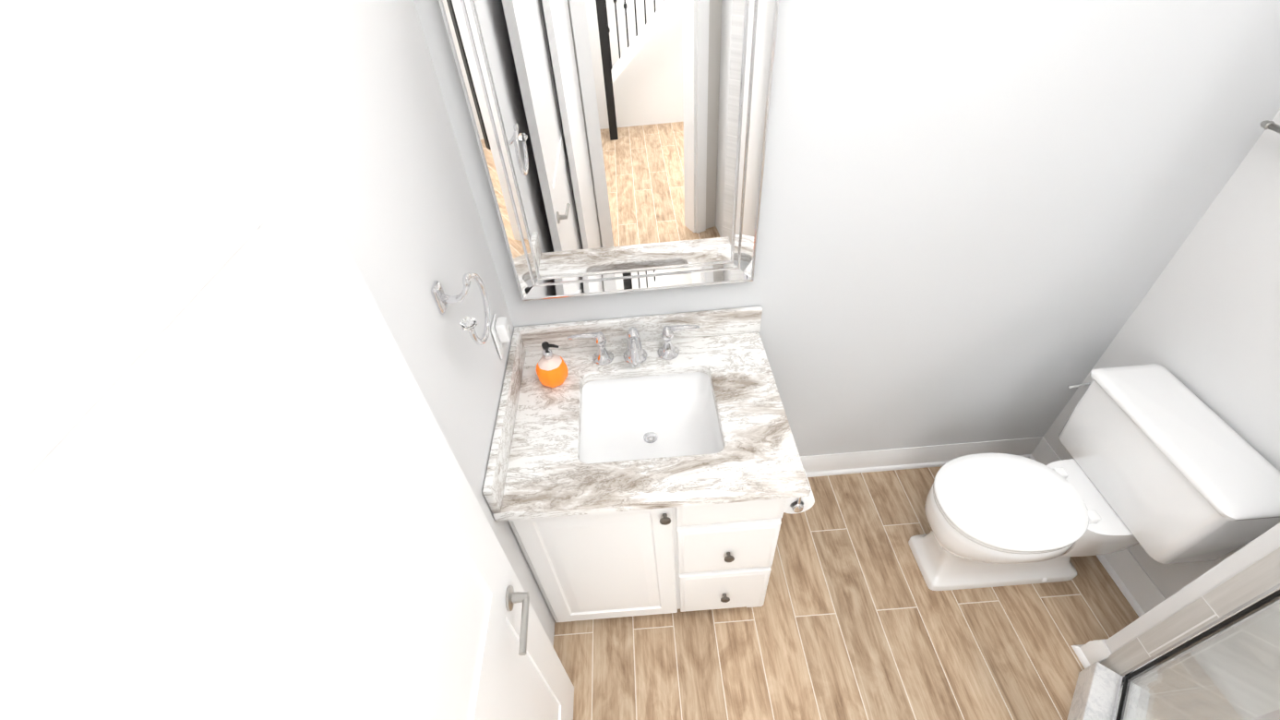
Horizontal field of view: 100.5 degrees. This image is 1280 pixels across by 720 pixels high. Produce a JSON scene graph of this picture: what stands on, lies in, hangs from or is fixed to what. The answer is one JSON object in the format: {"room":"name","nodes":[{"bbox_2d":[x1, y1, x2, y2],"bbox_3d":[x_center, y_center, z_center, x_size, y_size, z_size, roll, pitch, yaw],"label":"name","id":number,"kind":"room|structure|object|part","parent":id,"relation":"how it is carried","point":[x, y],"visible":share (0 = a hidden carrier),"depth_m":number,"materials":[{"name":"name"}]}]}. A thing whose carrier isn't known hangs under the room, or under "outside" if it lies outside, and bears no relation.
{"room":"bathroom","nodes":[
{"label":"bathroom","id":0,"kind":"room"},
{"bbox_2d":[0,0,554,646],"bbox_3d":[-0.366,1.764,-0.675,0.120,2.740,6.200,-5,43,1],"label":"wall","id":1,"kind":"structure","parent":0,"point":[352,90],"depth_m":0.87,"materials":[{"name":"white paint"}]},
{"bbox_2d":[430,272,490,345],"bbox_3d":[-0.395,-0.111,1.185,0.096,0.172,0.174,-5,43,1],"label":"towel ring","id":2,"kind":"object","parent":1,"relation":"attached to","point":[443,300],"visible":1,"depth_m":1.16,"materials":[{"name":"silver metal"}]},
{"bbox_2d":[490,313,511,358],"bbox_3d":[-0.407,-0.071,1.599,0.042,0.120,0.072,-5,43,1],"label":"outlet","id":3,"kind":"object","parent":1,"relation":"attached to","point":[500,329],"visible":1,"depth_m":1.57,"materials":[{"name":"white plastic"}]},
{"bbox_2d":[553,466,1138,719],"bbox_3d":[1.323,2.614,0.325,3.317,0.100,6.320,-5,43,1],"label":"floor","id":4,"kind":"structure","parent":0,"point":[854,616],"depth_m":1.97,"materials":[{"name":"brown wood"}]},
{"bbox_2d":[508,371,786,622],"bbox_3d":[0.030,0.492,1.973,0.808,0.880,0.640,-5,43,1],"label":"vanity cabinet","id":5,"kind":"object","parent":4,"relation":"on","point":[630,563],"visible":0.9,"depth_m":1.76,"materials":[{"name":"white wood"}]},
{"bbox_2d":[492,332,810,521],"bbox_3d":[0.015,0.163,1.653,0.842,0.037,0.652,-5,43,1],"label":"countertop","id":6,"kind":"structure","parent":5,"relation":"on","point":[550,473],"depth_m":1.52,"materials":[{"name":"stone"}]},
{"bbox_2d":[482,330,526,513],"bbox_3d":[-0.398,0.153,1.603,0.022,0.102,0.630,-5,43,1],"label":"bathroom vanity side splash","id":7,"kind":"object","parent":6,"relation":"on","point":[495,483],"visible":1,"depth_m":1.53,"materials":[{"name":"stone"}]},
{"bbox_2d":[535,341,568,387],"bbox_3d":[-0.288,0.008,1.700,0.104,0.164,0.104,-5,43,1],"label":"soap dispenser","id":8,"kind":"object","parent":6,"relation":"on","point":[552,369],"visible":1,"depth_m":1.68,"materials":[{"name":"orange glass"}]},
{"bbox_2d":[567,324,699,367],"bbox_3d":[-0.016,-0.031,1.742,0.432,0.125,0.160,-5,43,1],"label":"widespread faucet","id":9,"kind":"object","parent":6,"relation":"on","point":[635,354],"visible":1,"depth_m":1.75,"materials":[{"name":"silver metal"}]},
{"bbox_2d":[513,306,762,351],"bbox_3d":[-0.005,-0.104,1.834,0.842,0.102,0.020,-5,43,1],"label":"backsplash","id":10,"kind":"structure","parent":6,"relation":"on","point":[729,321],"depth_m":1.81,"materials":[{"name":"stone"}]},
{"bbox_2d":[783,468,814,513],"bbox_3d":[0.475,0.376,1.637,0.110,0.196,0.140,-5,43,1],"label":"toilet paper holder","id":11,"kind":"object","parent":5,"relation":"attached to","point":[797,505],"visible":0.33,"depth_m":1.62,"materials":[{"name":"silver metal"}]},
{"bbox_2d":[908,363,1279,590],"bbox_3d":[1.425,0.511,1.877,0.781,0.789,0.573,-5,43,1],"label":"toilet","id":12,"kind":"object","parent":4,"relation":"on","point":[1164,465],"visible":1,"depth_m":1.74,"materials":[{"name":"white ceramic"}]},
{"bbox_2d":[1066,661,1140,719],"bbox_3d":[1.193,1.378,1.478,0.120,0.118,1.135,29,53,31],"label":"curb","id":13,"kind":"object","parent":4,"relation":"on","point":[1094,691],"visible":0.64,"depth_m":1.71,"materials":[{"name":"white stone"}]},
{"bbox_2d":[1110,583,1279,719],"bbox_3d":[1.136,0.680,0.799,0.080,1.832,1.134,29,53,31],"label":"shower enclosure","id":14,"kind":"object","parent":13,"relation":"on","point":[1251,607],"visible":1,"depth_m":1.38,"materials":[{"name":"clear glass"}]},
{"bbox_2d":[1135,706,1160,719],"bbox_3d":[1.596,1.635,1.249,0.935,0.006,1.135,29,53,31],"label":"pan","id":15,"kind":"object","parent":4,"relation":"on","point":[1142,717],"depth_m":1.74,"materials":[{"name":"tile"}]},
{"bbox_2d":[413,0,1279,455],"bbox_3d":[0.635,-0.490,1.591,2.437,2.740,0.155,-5,43,1],"label":"wall","id":16,"kind":"structure","parent":0,"point":[978,220],"depth_m":1.49,"materials":[{"name":"white paint"}]},
{"bbox_3d":[-0.041,-0.555,1.398,0.746,0.907,0.031,-5,43,1],"label":"framed mirror","id":17,"kind":"part","parent":16,"relation":"part of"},
{"bbox_2d":[800,436,1042,477],"bbox_3d":[1.133,0.460,2.442,1.384,0.127,0.030,-5,43,1],"label":"baseboard","id":18,"kind":"structure","parent":16,"relation":"attached to","point":[878,460],"depth_m":2.43,"materials":[{"name":"white wood"}]},
{"bbox_2d":[1043,109,1279,598],"bbox_3d":[1.813,-0.249,1.219,0.120,2.740,0.900,-5,43,1],"label":"wall","id":19,"kind":"structure","parent":0,"point":[1202,323],"depth_m":1.61,"materials":[{"name":"white paint"}]},
{"bbox_2d":[1028,436,1165,617],"bbox_3d":[1.828,0.681,2.140,0.030,0.127,0.841,-5,43,1],"label":"baseboard","id":20,"kind":"structure","parent":19,"relation":"attached to","point":[1141,592],"depth_m":2.00,"materials":[{"name":"white wood"}]},
{"bbox_2d":[1259,119,1279,133],"bbox_3d":[1.707,-0.369,1.140,0.073,0.052,0.782,-5,43,1],"label":"towel bar","id":21,"kind":"object","parent":19,"relation":"attached to","point":[1270,125],"visible":1,"depth_m":1.40,"materials":[{"name":"silver metal"}]},
{"bbox_2d":[1104,522,1279,653],"bbox_3d":[1.627,0.073,0.899,0.297,2.740,0.105,-5,43,1],"label":"wall","id":22,"kind":"structure","parent":0,"point":[1251,553],"depth_m":1.45,"materials":[{"name":"white paint"}]},
{"bbox_2d":[1070,638,1111,668],"bbox_3d":[1.701,0.987,1.831,0.327,0.127,0.074,-5,43,1],"label":"baseboard","id":23,"kind":"structure","parent":22,"relation":"attached to","point":[1090,652],"depth_m":1.83,"materials":[{"name":"white wood"}]},
{"bbox_2d":[1100,547,1279,674],"bbox_3d":[1.476,0.100,0.886,0.007,2.740,0.064,-5,43,1],"label":"wall tile","id":24,"kind":"structure","parent":22,"relation":"attached to","point":[1253,580],"depth_m":1.45,"materials":[{"name":"beige tile"}]},
{"bbox_2d":[1132,601,1279,709],"bbox_3d":[1.552,0.114,0.863,0.100,2.740,0.100,29,53,31],"label":"shower wall tile","id":25,"kind":"structure","parent":22,"relation":"attached to","point":[1261,623],"depth_m":1.47,"materials":[{"name":"grey tile"}]},
{"bbox_2d":[1144,645,1279,719],"bbox_3d":[1.628,0.156,0.812,0.100,2.740,0.100,29,53,31],"label":"shower wall tile","id":26,"kind":"structure","parent":22,"relation":"attached to","point":[1250,693],"depth_m":1.50,"materials":[{"name":"grey tile"}]},
{"bbox_2d":[1216,694,1279,719],"bbox_3d":[1.704,0.197,0.761,0.100,2.740,0.100,29,53,31],"label":"shower wall tile","id":27,"kind":"structure","parent":22,"relation":"attached to","point":[1253,711],"depth_m":1.48,"materials":[{"name":"grey tile"}]},
{"bbox_3d":[-0.205,1.043,0.510,0.089,2.130,0.385,-5,43,1],"label":"panel","id":28,"kind":"object","parent":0,"visible":0},
{"bbox_2d":[0,64,574,719],"bbox_3d":[-0.276,0.759,0.880,0.089,2.024,0.922,-5,43,1],"label":"door leaf","id":29,"kind":"structure","parent":28,"relation":"attached to","point":[234,484],"depth_m":0.45,"materials":[{"name":"white wood"}]}
]}

